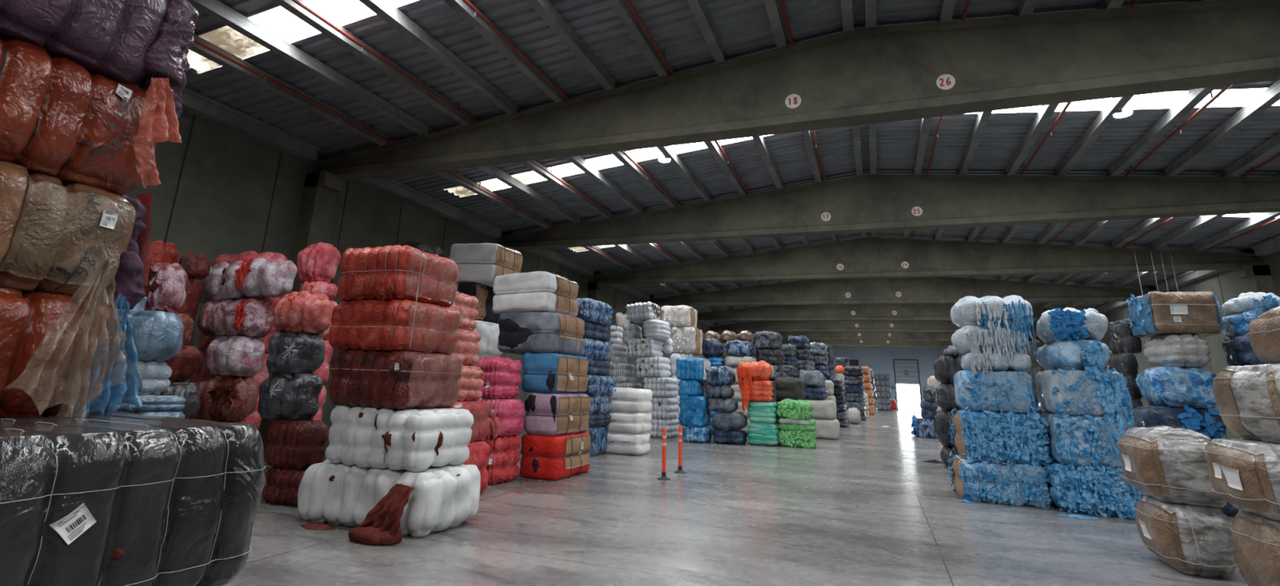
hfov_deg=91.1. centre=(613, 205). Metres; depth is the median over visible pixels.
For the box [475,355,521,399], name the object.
bale
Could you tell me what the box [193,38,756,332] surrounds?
pipe
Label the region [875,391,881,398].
bale
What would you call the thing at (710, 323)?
beam
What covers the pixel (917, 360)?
trim
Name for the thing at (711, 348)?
bale
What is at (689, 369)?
bale
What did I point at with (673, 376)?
bale
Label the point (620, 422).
bale
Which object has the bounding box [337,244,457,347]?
bale
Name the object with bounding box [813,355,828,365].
bale
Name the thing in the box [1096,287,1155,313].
beam
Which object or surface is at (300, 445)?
bale
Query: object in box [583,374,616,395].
bale
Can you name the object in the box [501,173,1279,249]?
roof beam
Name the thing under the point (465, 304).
bale
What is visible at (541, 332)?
bale
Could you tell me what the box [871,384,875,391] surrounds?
bale
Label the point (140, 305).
bale
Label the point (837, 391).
bale
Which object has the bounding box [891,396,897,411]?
trolley
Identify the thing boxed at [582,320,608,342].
bale
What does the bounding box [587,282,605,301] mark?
pillar
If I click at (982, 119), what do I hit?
roof purlin
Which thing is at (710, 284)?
roof purlin
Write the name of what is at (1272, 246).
beam
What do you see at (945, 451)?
bale
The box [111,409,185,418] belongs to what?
bale
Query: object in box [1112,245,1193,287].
roof purlin
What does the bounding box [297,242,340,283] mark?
bale
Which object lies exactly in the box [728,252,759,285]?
roof purlin
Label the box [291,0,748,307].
pipe
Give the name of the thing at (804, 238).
roof purlin
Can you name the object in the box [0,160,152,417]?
bale
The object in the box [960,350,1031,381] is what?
bale
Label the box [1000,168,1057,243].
roof purlin
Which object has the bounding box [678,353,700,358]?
bale
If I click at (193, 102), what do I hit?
beam
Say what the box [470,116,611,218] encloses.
roof purlin
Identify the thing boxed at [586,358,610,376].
bale
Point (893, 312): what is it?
roof beam
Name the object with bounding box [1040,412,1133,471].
bale
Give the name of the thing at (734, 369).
bale
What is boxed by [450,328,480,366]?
bale
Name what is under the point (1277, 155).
pipe
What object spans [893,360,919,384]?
door
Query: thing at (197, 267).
bale
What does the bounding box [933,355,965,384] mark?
bale
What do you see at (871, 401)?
bale
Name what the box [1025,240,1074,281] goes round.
roof purlin
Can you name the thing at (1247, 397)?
bale
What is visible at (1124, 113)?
lamp
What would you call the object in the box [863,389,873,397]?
bale
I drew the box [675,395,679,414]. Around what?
bale
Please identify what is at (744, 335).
bale
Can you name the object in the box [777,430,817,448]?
bale
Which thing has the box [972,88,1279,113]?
window
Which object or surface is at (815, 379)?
bale
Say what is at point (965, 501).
scrap
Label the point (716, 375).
bale
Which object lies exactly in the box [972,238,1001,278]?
roof purlin
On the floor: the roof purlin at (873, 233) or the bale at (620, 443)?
the bale at (620, 443)
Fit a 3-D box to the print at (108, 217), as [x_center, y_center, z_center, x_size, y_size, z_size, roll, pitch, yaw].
[-3.243,0.084,4.029,0.013,0.092,0.066,-4,-17,22]
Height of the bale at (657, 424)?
0.606 m
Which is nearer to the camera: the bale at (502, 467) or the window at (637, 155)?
the bale at (502, 467)
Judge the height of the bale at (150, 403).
0.174 m
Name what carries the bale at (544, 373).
on the bale at (547, 414)
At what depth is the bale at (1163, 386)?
10.85 m
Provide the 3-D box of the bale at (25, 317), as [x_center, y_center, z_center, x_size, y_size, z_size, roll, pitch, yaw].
[-3.966,0.821,3.558,1.623,0.821,1.819,-4,-17,22]
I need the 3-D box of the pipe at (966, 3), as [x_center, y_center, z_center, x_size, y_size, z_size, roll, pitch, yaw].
[14.578,3.362,31.446,0.060,0.315,95.850,-4,-17,22]
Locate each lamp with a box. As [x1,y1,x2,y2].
[657,154,671,162]
[1111,106,1133,118]
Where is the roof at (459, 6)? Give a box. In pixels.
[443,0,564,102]
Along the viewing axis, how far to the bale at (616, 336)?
24.84 m
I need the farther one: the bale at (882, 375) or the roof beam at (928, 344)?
the bale at (882, 375)
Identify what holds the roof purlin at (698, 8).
on the roof beam
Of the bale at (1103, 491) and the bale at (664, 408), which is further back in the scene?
the bale at (664, 408)
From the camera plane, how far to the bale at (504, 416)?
10.84 m
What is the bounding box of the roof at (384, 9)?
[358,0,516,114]
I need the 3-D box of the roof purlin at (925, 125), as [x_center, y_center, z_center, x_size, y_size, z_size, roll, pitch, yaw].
[6.925,-2.018,13.841,0.170,0.205,7.960,-4,-17,22]
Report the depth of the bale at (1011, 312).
11.27 m
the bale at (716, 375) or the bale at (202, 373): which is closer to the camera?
the bale at (202, 373)
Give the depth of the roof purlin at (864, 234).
24.66 m
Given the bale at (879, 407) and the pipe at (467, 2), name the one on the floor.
the bale at (879, 407)
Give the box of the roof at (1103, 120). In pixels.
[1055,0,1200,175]
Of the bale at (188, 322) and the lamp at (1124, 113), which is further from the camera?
the lamp at (1124, 113)
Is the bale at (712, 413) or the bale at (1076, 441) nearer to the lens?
the bale at (1076, 441)
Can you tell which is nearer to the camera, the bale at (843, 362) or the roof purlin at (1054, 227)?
the roof purlin at (1054, 227)
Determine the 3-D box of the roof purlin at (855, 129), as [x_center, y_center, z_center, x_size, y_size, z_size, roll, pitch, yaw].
[5.556,-2.023,14.416,0.170,0.205,7.960,-4,-17,22]
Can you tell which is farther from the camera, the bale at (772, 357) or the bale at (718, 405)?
the bale at (772, 357)
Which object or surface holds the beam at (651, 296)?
attached to the wall at (221, 190)
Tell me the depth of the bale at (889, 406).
69.34 m
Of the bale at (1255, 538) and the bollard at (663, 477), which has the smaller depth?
the bale at (1255, 538)
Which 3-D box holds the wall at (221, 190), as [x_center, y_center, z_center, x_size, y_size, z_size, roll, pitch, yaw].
[1.708,7.988,35.499,0.250,7.600,97.960,-4,-17,22]
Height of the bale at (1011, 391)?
0.773 m
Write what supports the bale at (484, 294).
on the bale at (489, 332)
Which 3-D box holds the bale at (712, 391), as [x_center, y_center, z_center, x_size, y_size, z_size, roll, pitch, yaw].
[3.556,6.202,20.900,0.877,0.409,1.272,-4,-17,22]
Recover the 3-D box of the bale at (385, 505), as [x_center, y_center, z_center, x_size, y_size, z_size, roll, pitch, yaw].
[-2.807,3.483,7.549,2.072,0.674,1.695,-4,-17,22]
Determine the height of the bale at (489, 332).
0.846 m
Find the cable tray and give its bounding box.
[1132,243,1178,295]
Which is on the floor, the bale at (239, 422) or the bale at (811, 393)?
the bale at (239, 422)
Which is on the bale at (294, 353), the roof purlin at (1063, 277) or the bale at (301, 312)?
the bale at (301, 312)
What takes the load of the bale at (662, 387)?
on the bale at (664, 408)
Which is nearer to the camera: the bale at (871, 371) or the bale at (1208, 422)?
the bale at (1208, 422)
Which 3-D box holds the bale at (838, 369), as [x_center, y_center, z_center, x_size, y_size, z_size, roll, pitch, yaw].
[13.754,9.953,38.160,0.549,0.482,1.600,-4,-17,22]
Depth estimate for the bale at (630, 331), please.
23.09 m
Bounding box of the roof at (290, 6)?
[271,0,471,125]
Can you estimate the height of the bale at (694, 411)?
1.060 m
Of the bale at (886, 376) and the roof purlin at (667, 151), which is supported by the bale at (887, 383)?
the bale at (886, 376)
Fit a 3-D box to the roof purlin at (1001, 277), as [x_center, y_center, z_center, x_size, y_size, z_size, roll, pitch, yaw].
[16.947,2.379,26.322,0.170,0.205,7.960,-4,-17,22]
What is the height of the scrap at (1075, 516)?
0.038 m
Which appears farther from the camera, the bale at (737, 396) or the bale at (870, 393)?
the bale at (870, 393)
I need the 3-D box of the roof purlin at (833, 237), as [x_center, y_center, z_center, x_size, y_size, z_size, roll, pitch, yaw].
[7.493,0.301,21.907,0.170,0.205,7.960,-4,-17,22]
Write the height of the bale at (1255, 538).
0.786 m
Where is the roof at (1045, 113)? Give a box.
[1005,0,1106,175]
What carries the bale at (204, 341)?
on the bale at (202, 373)
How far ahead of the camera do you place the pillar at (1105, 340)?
33.95 m
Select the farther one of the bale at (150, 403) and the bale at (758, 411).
the bale at (758, 411)
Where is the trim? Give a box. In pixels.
[893,359,921,410]
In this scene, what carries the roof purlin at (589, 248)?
on the roof beam at (868, 202)
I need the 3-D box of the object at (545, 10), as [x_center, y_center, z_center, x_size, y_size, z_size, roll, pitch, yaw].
[-1.538,-3.432,8.811,0.170,0.205,7.960,-4,-17,22]
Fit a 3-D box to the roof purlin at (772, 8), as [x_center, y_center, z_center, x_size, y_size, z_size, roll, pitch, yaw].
[1.534,-3.977,7.687,0.170,0.205,7.960,-4,-17,22]
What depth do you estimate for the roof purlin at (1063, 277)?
27.63 m
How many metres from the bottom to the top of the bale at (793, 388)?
0.855 m
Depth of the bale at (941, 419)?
15.82 m
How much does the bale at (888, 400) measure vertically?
0.643 m
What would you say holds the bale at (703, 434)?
on the floor
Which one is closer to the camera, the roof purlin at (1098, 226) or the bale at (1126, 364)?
the bale at (1126, 364)
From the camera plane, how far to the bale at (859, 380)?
42.05 m
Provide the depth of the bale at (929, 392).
26.78 m
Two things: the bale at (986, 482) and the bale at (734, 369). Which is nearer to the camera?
the bale at (986, 482)
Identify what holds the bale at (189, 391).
on the bale
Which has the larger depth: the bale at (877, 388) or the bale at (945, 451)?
the bale at (877, 388)
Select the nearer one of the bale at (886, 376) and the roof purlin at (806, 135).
the roof purlin at (806, 135)
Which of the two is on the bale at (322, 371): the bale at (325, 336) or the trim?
the bale at (325, 336)
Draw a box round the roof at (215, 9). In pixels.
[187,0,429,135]
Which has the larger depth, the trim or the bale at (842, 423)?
the trim
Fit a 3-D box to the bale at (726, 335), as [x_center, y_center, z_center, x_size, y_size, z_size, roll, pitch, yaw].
[5.119,5.794,27.711,0.682,0.527,1.362,-4,-17,22]
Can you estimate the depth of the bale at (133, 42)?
4.17 m
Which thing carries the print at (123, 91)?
attached to the bale at (67, 122)
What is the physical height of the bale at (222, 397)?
0.857 m
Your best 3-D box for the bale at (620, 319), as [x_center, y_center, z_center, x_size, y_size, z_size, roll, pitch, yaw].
[0.375,4.623,25.451,0.227,0.542,1.369,-4,-17,22]
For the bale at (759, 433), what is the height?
0.676 m
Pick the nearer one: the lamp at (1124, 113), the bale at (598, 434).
the lamp at (1124, 113)
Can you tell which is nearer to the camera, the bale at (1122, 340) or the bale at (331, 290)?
the bale at (331, 290)
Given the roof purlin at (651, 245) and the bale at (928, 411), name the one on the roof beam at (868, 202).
the roof purlin at (651, 245)
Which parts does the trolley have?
tank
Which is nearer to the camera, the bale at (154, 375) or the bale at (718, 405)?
the bale at (154, 375)
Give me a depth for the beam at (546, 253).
25.89 m
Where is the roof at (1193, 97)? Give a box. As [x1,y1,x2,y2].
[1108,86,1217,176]
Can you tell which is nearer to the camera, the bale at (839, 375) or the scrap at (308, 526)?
the scrap at (308, 526)
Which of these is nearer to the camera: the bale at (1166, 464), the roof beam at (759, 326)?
the bale at (1166, 464)
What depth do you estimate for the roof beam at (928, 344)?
59.89 m
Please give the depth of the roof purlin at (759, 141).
16.43 m
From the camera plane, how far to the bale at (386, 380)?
7.64 m
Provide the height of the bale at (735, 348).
0.637 m
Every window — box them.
[186,0,417,73]
[444,134,770,197]
[569,244,615,252]
[848,359,858,365]
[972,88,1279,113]
[1222,213,1279,217]
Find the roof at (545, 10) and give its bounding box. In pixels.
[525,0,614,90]
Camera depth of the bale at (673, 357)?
23.05 m
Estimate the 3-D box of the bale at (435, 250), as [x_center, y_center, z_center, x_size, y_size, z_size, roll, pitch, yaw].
[-5.185,1.399,16.593,1.379,0.847,1.424,-4,-17,22]
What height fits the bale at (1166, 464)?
0.785 m
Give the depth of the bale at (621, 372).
22.85 m
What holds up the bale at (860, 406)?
on the bale at (863, 417)
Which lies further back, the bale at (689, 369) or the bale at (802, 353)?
the bale at (802, 353)
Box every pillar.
[259,171,345,457]
[497,245,517,357]
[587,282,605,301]
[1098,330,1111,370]
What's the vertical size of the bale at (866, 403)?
0.563 m
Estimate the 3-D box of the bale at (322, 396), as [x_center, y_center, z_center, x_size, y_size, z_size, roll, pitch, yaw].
[-5.298,3.467,10.804,0.554,0.750,0.553,-4,-17,22]
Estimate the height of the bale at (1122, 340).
0.696 m
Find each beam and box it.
[137,86,320,160]
[320,0,1279,181]
[329,156,502,237]
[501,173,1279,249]
[503,232,595,275]
[593,236,1257,284]
[593,271,651,299]
[648,276,1156,306]
[648,295,662,306]
[697,303,1081,320]
[697,320,715,326]
[713,320,1036,333]
[736,331,1035,341]
[752,339,952,347]
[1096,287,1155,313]
[1153,249,1257,292]
[1250,235,1279,256]
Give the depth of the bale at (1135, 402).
11.96 m
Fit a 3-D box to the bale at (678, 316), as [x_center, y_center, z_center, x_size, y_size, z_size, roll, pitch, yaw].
[2.540,4.344,24.404,1.260,0.880,1.526,-4,-17,22]
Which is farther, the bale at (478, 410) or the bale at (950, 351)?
the bale at (950, 351)
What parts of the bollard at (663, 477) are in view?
post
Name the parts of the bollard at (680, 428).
post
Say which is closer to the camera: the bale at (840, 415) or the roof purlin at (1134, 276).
the roof purlin at (1134, 276)
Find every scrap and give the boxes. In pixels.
[300,523,336,529]
[923,459,943,463]
[957,499,973,502]
[1055,514,1099,519]
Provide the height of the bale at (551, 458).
0.760 m
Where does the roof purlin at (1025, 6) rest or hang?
on the roof beam
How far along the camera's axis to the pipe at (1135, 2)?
13.88 m
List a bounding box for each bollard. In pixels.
[657,428,670,479]
[674,426,686,473]
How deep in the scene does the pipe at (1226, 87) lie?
12.96 m
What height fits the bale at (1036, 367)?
1.050 m
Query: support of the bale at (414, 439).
on the bale at (385, 505)
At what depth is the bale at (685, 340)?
23.49 m
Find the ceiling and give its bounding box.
[185,0,1279,334]
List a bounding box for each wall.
[88,68,756,448]
[781,346,965,410]
[1023,251,1279,439]
[1235,265,1276,295]
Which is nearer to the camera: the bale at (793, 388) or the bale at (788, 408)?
the bale at (788, 408)
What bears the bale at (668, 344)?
on the bale at (673, 357)
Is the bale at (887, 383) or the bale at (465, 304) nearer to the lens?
the bale at (465, 304)
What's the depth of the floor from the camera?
7.70 m
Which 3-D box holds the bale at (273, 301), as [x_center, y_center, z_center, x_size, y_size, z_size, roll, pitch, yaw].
[-6.794,1.691,11.577,1.620,0.662,0.562,-4,-17,22]
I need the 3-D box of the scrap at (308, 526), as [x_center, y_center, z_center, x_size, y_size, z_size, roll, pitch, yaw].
[-3.392,3.666,7.204,0.505,0.038,0.301,-4,-17,22]
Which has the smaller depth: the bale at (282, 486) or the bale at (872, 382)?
the bale at (282, 486)
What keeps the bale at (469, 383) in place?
on the bale at (478, 410)
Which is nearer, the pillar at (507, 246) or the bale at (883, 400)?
the pillar at (507, 246)
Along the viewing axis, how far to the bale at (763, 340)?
25.07 m
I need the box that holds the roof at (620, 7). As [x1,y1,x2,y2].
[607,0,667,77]
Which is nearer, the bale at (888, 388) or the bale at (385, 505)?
the bale at (385, 505)
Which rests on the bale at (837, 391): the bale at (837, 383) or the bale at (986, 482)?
the bale at (837, 383)
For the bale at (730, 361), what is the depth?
24.52 m
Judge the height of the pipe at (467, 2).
0.315 m
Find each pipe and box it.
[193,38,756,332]
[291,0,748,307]
[462,0,762,285]
[624,0,784,248]
[779,0,839,241]
[911,0,969,239]
[953,0,1139,277]
[1005,84,1231,280]
[1029,152,1279,303]
[1072,217,1279,308]
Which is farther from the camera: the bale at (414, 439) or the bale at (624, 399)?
the bale at (624, 399)
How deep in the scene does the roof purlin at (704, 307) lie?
41.30 m
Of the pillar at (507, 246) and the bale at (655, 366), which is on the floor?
the pillar at (507, 246)
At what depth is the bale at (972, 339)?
11.17 m
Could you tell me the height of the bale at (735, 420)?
0.620 m
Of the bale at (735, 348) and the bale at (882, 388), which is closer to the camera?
the bale at (735, 348)
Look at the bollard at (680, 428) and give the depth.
13.01 m
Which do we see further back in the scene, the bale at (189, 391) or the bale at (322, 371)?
the bale at (322, 371)
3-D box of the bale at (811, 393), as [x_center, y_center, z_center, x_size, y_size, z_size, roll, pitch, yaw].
[7.961,7.416,24.759,0.939,0.468,1.420,-4,-17,22]
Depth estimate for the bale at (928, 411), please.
26.63 m
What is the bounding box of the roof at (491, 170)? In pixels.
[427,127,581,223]
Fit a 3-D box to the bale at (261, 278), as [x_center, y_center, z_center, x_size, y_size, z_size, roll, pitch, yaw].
[-6.499,1.305,10.905,2.262,0.751,0.712,-5,-17,22]
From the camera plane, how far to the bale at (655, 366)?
22.13 m
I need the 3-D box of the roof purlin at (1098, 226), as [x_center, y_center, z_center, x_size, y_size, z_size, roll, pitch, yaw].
[14.984,0.270,18.777,0.170,0.205,7.960,-4,-17,22]
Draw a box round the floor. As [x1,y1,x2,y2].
[223,409,1248,585]
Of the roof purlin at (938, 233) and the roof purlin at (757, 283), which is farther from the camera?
the roof purlin at (757, 283)
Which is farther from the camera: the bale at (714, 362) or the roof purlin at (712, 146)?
the bale at (714, 362)
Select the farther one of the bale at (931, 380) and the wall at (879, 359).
the wall at (879, 359)
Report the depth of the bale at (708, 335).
27.53 m
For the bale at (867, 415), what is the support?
on the floor
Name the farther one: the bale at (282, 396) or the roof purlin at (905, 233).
the roof purlin at (905, 233)
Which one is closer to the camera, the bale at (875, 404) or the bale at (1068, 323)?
the bale at (1068, 323)
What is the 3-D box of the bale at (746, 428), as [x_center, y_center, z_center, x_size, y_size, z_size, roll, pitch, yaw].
[5.009,8.585,24.409,1.103,0.625,1.373,-4,-17,22]
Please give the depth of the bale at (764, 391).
20.29 m
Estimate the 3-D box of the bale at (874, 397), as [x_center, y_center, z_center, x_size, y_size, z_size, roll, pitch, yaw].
[25.820,18.938,62.480,0.798,0.704,2.558,-4,-17,22]
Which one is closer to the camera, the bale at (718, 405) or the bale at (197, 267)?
the bale at (197, 267)
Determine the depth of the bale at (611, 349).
24.66 m
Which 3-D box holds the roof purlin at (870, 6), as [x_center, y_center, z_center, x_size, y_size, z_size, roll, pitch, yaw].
[2.911,-4.187,7.174,0.170,0.205,7.960,-4,-17,22]
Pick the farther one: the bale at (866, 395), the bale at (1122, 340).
the bale at (866, 395)
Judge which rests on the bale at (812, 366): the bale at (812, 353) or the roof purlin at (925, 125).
the bale at (812, 353)
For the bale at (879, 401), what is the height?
0.643 m
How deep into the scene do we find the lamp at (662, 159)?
15.77 m
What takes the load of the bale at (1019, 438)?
on the bale at (986, 482)
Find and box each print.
[57,511,86,540]
[102,211,115,225]
[118,85,128,97]
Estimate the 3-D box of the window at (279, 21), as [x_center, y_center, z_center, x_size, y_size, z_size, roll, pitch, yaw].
[-2.464,-3.438,9.088,11.120,1.157,0.800,-4,-17,22]
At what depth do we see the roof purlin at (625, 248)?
25.75 m
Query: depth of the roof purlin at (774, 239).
25.05 m
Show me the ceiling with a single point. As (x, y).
(743, 28)
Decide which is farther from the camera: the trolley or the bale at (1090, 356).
the trolley
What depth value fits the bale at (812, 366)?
29.84 m
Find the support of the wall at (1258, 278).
on the floor
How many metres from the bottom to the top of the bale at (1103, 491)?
0.828 m
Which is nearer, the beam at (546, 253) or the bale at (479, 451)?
the bale at (479, 451)
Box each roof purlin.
[387,137,551,228]
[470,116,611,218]
[515,106,643,213]
[551,222,632,270]
[563,93,675,207]
[580,217,655,266]
[610,212,679,263]
[613,81,710,201]
[632,266,681,294]
[642,207,703,260]
[655,262,700,293]
[667,68,746,195]
[675,201,728,257]
[679,259,719,290]
[680,291,713,311]
[686,0,725,62]
[700,288,729,310]
[703,255,739,288]
[710,195,755,253]
[724,53,782,189]
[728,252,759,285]
[745,190,781,249]
[763,0,786,48]
[782,182,808,245]
[786,38,821,182]
[821,176,836,241]
[840,0,853,31]
[852,124,862,175]
[861,232,866,237]
[864,0,876,27]
[865,26,876,174]
[869,168,876,237]
[902,168,914,238]
[913,13,940,174]
[933,168,959,239]
[938,0,955,22]
[958,7,1019,174]
[966,168,1007,241]
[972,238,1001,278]
[998,239,1037,279]
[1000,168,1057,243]
[1017,0,1037,15]
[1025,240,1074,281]
[1033,306,1065,323]
[1036,168,1110,244]
[1041,281,1083,306]
[1053,242,1111,284]
[1064,283,1113,307]
[1073,169,1166,245]
[1082,244,1151,285]
[1104,0,1124,8]
[1111,169,1225,247]
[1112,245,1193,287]
[1151,173,1279,249]
[1191,212,1279,251]
[1223,133,1279,177]
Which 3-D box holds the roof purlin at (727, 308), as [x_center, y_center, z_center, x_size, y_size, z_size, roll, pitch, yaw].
[6.283,5.851,38.748,0.170,0.205,7.960,-4,-17,22]
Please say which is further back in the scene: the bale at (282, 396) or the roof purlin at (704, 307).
the roof purlin at (704, 307)
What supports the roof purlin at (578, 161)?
on the roof beam at (872, 75)
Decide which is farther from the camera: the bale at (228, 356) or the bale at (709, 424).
the bale at (709, 424)
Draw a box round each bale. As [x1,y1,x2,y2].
[0,0,198,117]
[0,35,182,195]
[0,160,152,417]
[0,287,142,417]
[0,413,265,585]
[92,297,147,311]
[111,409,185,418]
[118,395,186,412]
[128,310,183,362]
[136,360,172,395]
[143,262,187,312]
[149,240,178,266]
[159,382,200,418]
[163,345,202,382]
[174,312,194,345]
[176,278,203,324]
[178,252,210,280]
[182,329,193,346]
[188,395,262,428]
[190,351,269,386]
[197,297,274,337]
[197,375,258,422]
[198,321,275,353]
[199,257,297,303]
[200,418,248,423]
[205,336,265,377]
[211,251,288,266]
[257,373,323,420]
[261,466,306,506]
[263,296,282,307]
[264,419,328,470]
[266,332,325,373]
[273,290,331,333]
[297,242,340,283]
[297,458,480,546]
[300,281,337,300]
[310,340,333,384]
[313,385,326,421]
[318,300,337,340]
[324,405,473,471]
[328,299,460,355]
[328,350,461,408]
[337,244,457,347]
[400,240,447,257]
[448,243,522,288]
[449,291,478,331]
[449,400,487,442]
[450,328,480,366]
[456,365,484,401]
[457,282,500,324]
[461,440,490,493]
[473,320,502,357]
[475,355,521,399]
[480,398,524,438]
[481,435,521,484]
[492,271,578,316]
[497,311,584,356]
[520,432,591,480]
[521,352,588,393]
[524,392,591,435]
[575,297,614,326]
[580,337,611,360]
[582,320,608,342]
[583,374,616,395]
[585,425,609,456]
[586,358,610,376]
[586,394,612,413]
[588,413,611,426]
[604,431,649,455]
[605,411,651,433]
[608,325,626,346]
[608,344,627,359]
[608,360,613,377]
[609,387,652,413]
[610,343,627,363]
[611,363,635,382]
[614,382,642,389]
[615,312,630,326]
[622,323,642,344]
[625,301,662,323]
[626,337,663,358]
[635,356,671,377]
[642,319,670,340]
[642,377,677,397]
[647,417,678,438]
[649,396,678,419]
[659,305,697,329]
[662,337,672,353]
[669,325,702,355]
[670,353,681,375]
[671,374,680,395]
[675,357,711,380]
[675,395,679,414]
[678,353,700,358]
[678,379,704,395]
[678,393,711,427]
[682,425,712,443]
[702,337,723,358]
[703,330,720,342]
[703,365,735,386]
[705,385,734,398]
[706,398,737,412]
[707,357,725,366]
[708,417,715,434]
[710,411,717,417]
[711,411,747,431]
[712,430,746,444]
[720,329,738,342]
[721,342,727,359]
[723,340,756,357]
[724,355,756,367]
[727,383,742,400]
[731,367,743,384]
[735,400,749,418]
[736,360,773,399]
[737,330,754,343]
[739,418,750,435]
[741,380,776,413]
[746,422,780,446]
[747,401,777,423]
[752,330,782,351]
[755,349,784,364]
[769,364,795,379]
[773,377,805,401]
[776,398,813,420]
[777,417,816,431]
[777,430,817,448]
[782,343,796,356]
[782,355,798,367]
[787,335,811,350]
[794,367,797,377]
[795,348,811,360]
[796,359,811,370]
[796,369,825,387]
[804,386,827,399]
[804,399,836,419]
[808,342,827,355]
[809,348,814,360]
[810,360,815,371]
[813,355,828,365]
[814,364,829,376]
[814,418,839,439]
[822,380,834,395]
[826,344,833,358]
[826,369,833,382]
[826,395,836,408]
[827,357,834,370]
[833,377,843,387]
[833,387,844,395]
[834,395,846,404]
[835,357,849,367]
[835,364,844,373]
[835,373,844,384]
[835,403,846,412]
[836,411,847,420]
[837,419,848,427]
[844,366,862,376]
[844,375,864,385]
[844,384,864,393]
[844,393,865,402]
[844,401,866,411]
[845,410,866,420]
[846,407,861,424]
[861,366,870,374]
[862,374,871,382]
[863,382,872,390]
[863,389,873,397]
[863,393,868,402]
[864,402,868,410]
[865,410,869,418]
[867,397,874,404]
[867,404,875,414]
[869,368,873,377]
[870,377,875,384]
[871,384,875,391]
[871,391,876,399]
[873,400,877,407]
[874,373,879,380]
[874,380,880,386]
[875,386,880,391]
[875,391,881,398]
[875,398,881,404]
[876,404,882,410]
[879,373,884,380]
[880,380,884,386]
[880,386,885,392]
[880,392,886,398]
[880,398,886,404]
[881,404,887,410]
[884,373,889,380]
[884,380,890,386]
[884,386,891,392]
[885,392,891,398]
[886,398,892,404]
[887,404,892,410]
[911,414,937,439]
[920,400,937,418]
[922,384,936,401]
[926,375,940,388]
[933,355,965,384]
[933,409,957,448]
[935,383,962,411]
[939,446,956,466]
[942,345,962,356]
[946,451,1053,509]
[947,408,1053,467]
[950,295,1036,354]
[951,325,1030,373]
[953,370,1039,417]
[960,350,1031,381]
[1024,340,1044,391]
[1031,391,1043,415]
[1035,339,1110,386]
[1035,367,1133,452]
[1036,307,1107,343]
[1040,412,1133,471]
[1043,460,1144,519]
[1106,318,1142,355]
[1106,352,1142,399]
[1116,425,1226,507]
[1126,291,1222,337]
[1131,399,1142,427]
[1132,405,1226,439]
[1134,494,1237,579]
[1135,366,1216,408]
[1141,493,1239,516]
[1143,333,1211,368]
[1203,438,1279,520]
[1212,364,1279,444]
[1222,292,1279,315]
[1222,311,1263,338]
[1222,335,1268,366]
[1230,510,1279,585]
[1246,306,1279,364]
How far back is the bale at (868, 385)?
53.76 m
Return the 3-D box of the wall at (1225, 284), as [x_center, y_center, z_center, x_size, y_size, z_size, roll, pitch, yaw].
[24.010,6.326,26.653,0.250,7.600,97.960,-4,-17,22]
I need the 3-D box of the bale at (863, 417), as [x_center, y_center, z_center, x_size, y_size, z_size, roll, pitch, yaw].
[16.409,14.209,42.573,1.422,0.600,2.704,-4,-17,22]
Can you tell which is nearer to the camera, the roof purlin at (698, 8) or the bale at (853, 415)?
the roof purlin at (698, 8)
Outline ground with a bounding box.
[897,402,921,411]
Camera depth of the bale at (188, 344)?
10.36 m
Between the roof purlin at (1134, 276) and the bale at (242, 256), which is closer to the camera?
the bale at (242, 256)
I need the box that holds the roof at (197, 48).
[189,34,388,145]
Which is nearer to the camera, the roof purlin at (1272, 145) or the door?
the roof purlin at (1272, 145)
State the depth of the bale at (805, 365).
28.53 m
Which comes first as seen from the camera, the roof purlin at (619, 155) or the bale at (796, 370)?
the roof purlin at (619, 155)
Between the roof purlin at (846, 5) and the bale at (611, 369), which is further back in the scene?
the bale at (611, 369)
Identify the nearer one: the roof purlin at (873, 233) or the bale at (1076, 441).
the bale at (1076, 441)
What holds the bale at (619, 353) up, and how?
on the bale at (621, 372)
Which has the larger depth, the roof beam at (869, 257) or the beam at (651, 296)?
the beam at (651, 296)
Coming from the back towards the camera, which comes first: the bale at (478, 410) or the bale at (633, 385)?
the bale at (633, 385)
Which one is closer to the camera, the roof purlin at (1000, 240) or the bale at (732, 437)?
the bale at (732, 437)
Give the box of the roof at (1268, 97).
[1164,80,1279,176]
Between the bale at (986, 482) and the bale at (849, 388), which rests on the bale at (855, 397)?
the bale at (849, 388)
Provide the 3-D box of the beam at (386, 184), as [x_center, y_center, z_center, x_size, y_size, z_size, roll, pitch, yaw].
[-5.357,-0.051,18.395,0.340,0.310,7.400,-4,-17,22]
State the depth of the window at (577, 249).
25.05 m
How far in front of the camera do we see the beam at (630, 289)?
33.41 m
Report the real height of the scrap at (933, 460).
0.078 m
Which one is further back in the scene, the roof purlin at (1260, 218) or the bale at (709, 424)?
the bale at (709, 424)
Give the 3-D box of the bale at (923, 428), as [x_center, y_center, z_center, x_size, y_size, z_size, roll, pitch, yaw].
[13.495,9.623,27.245,1.082,1.030,1.897,-4,-17,22]

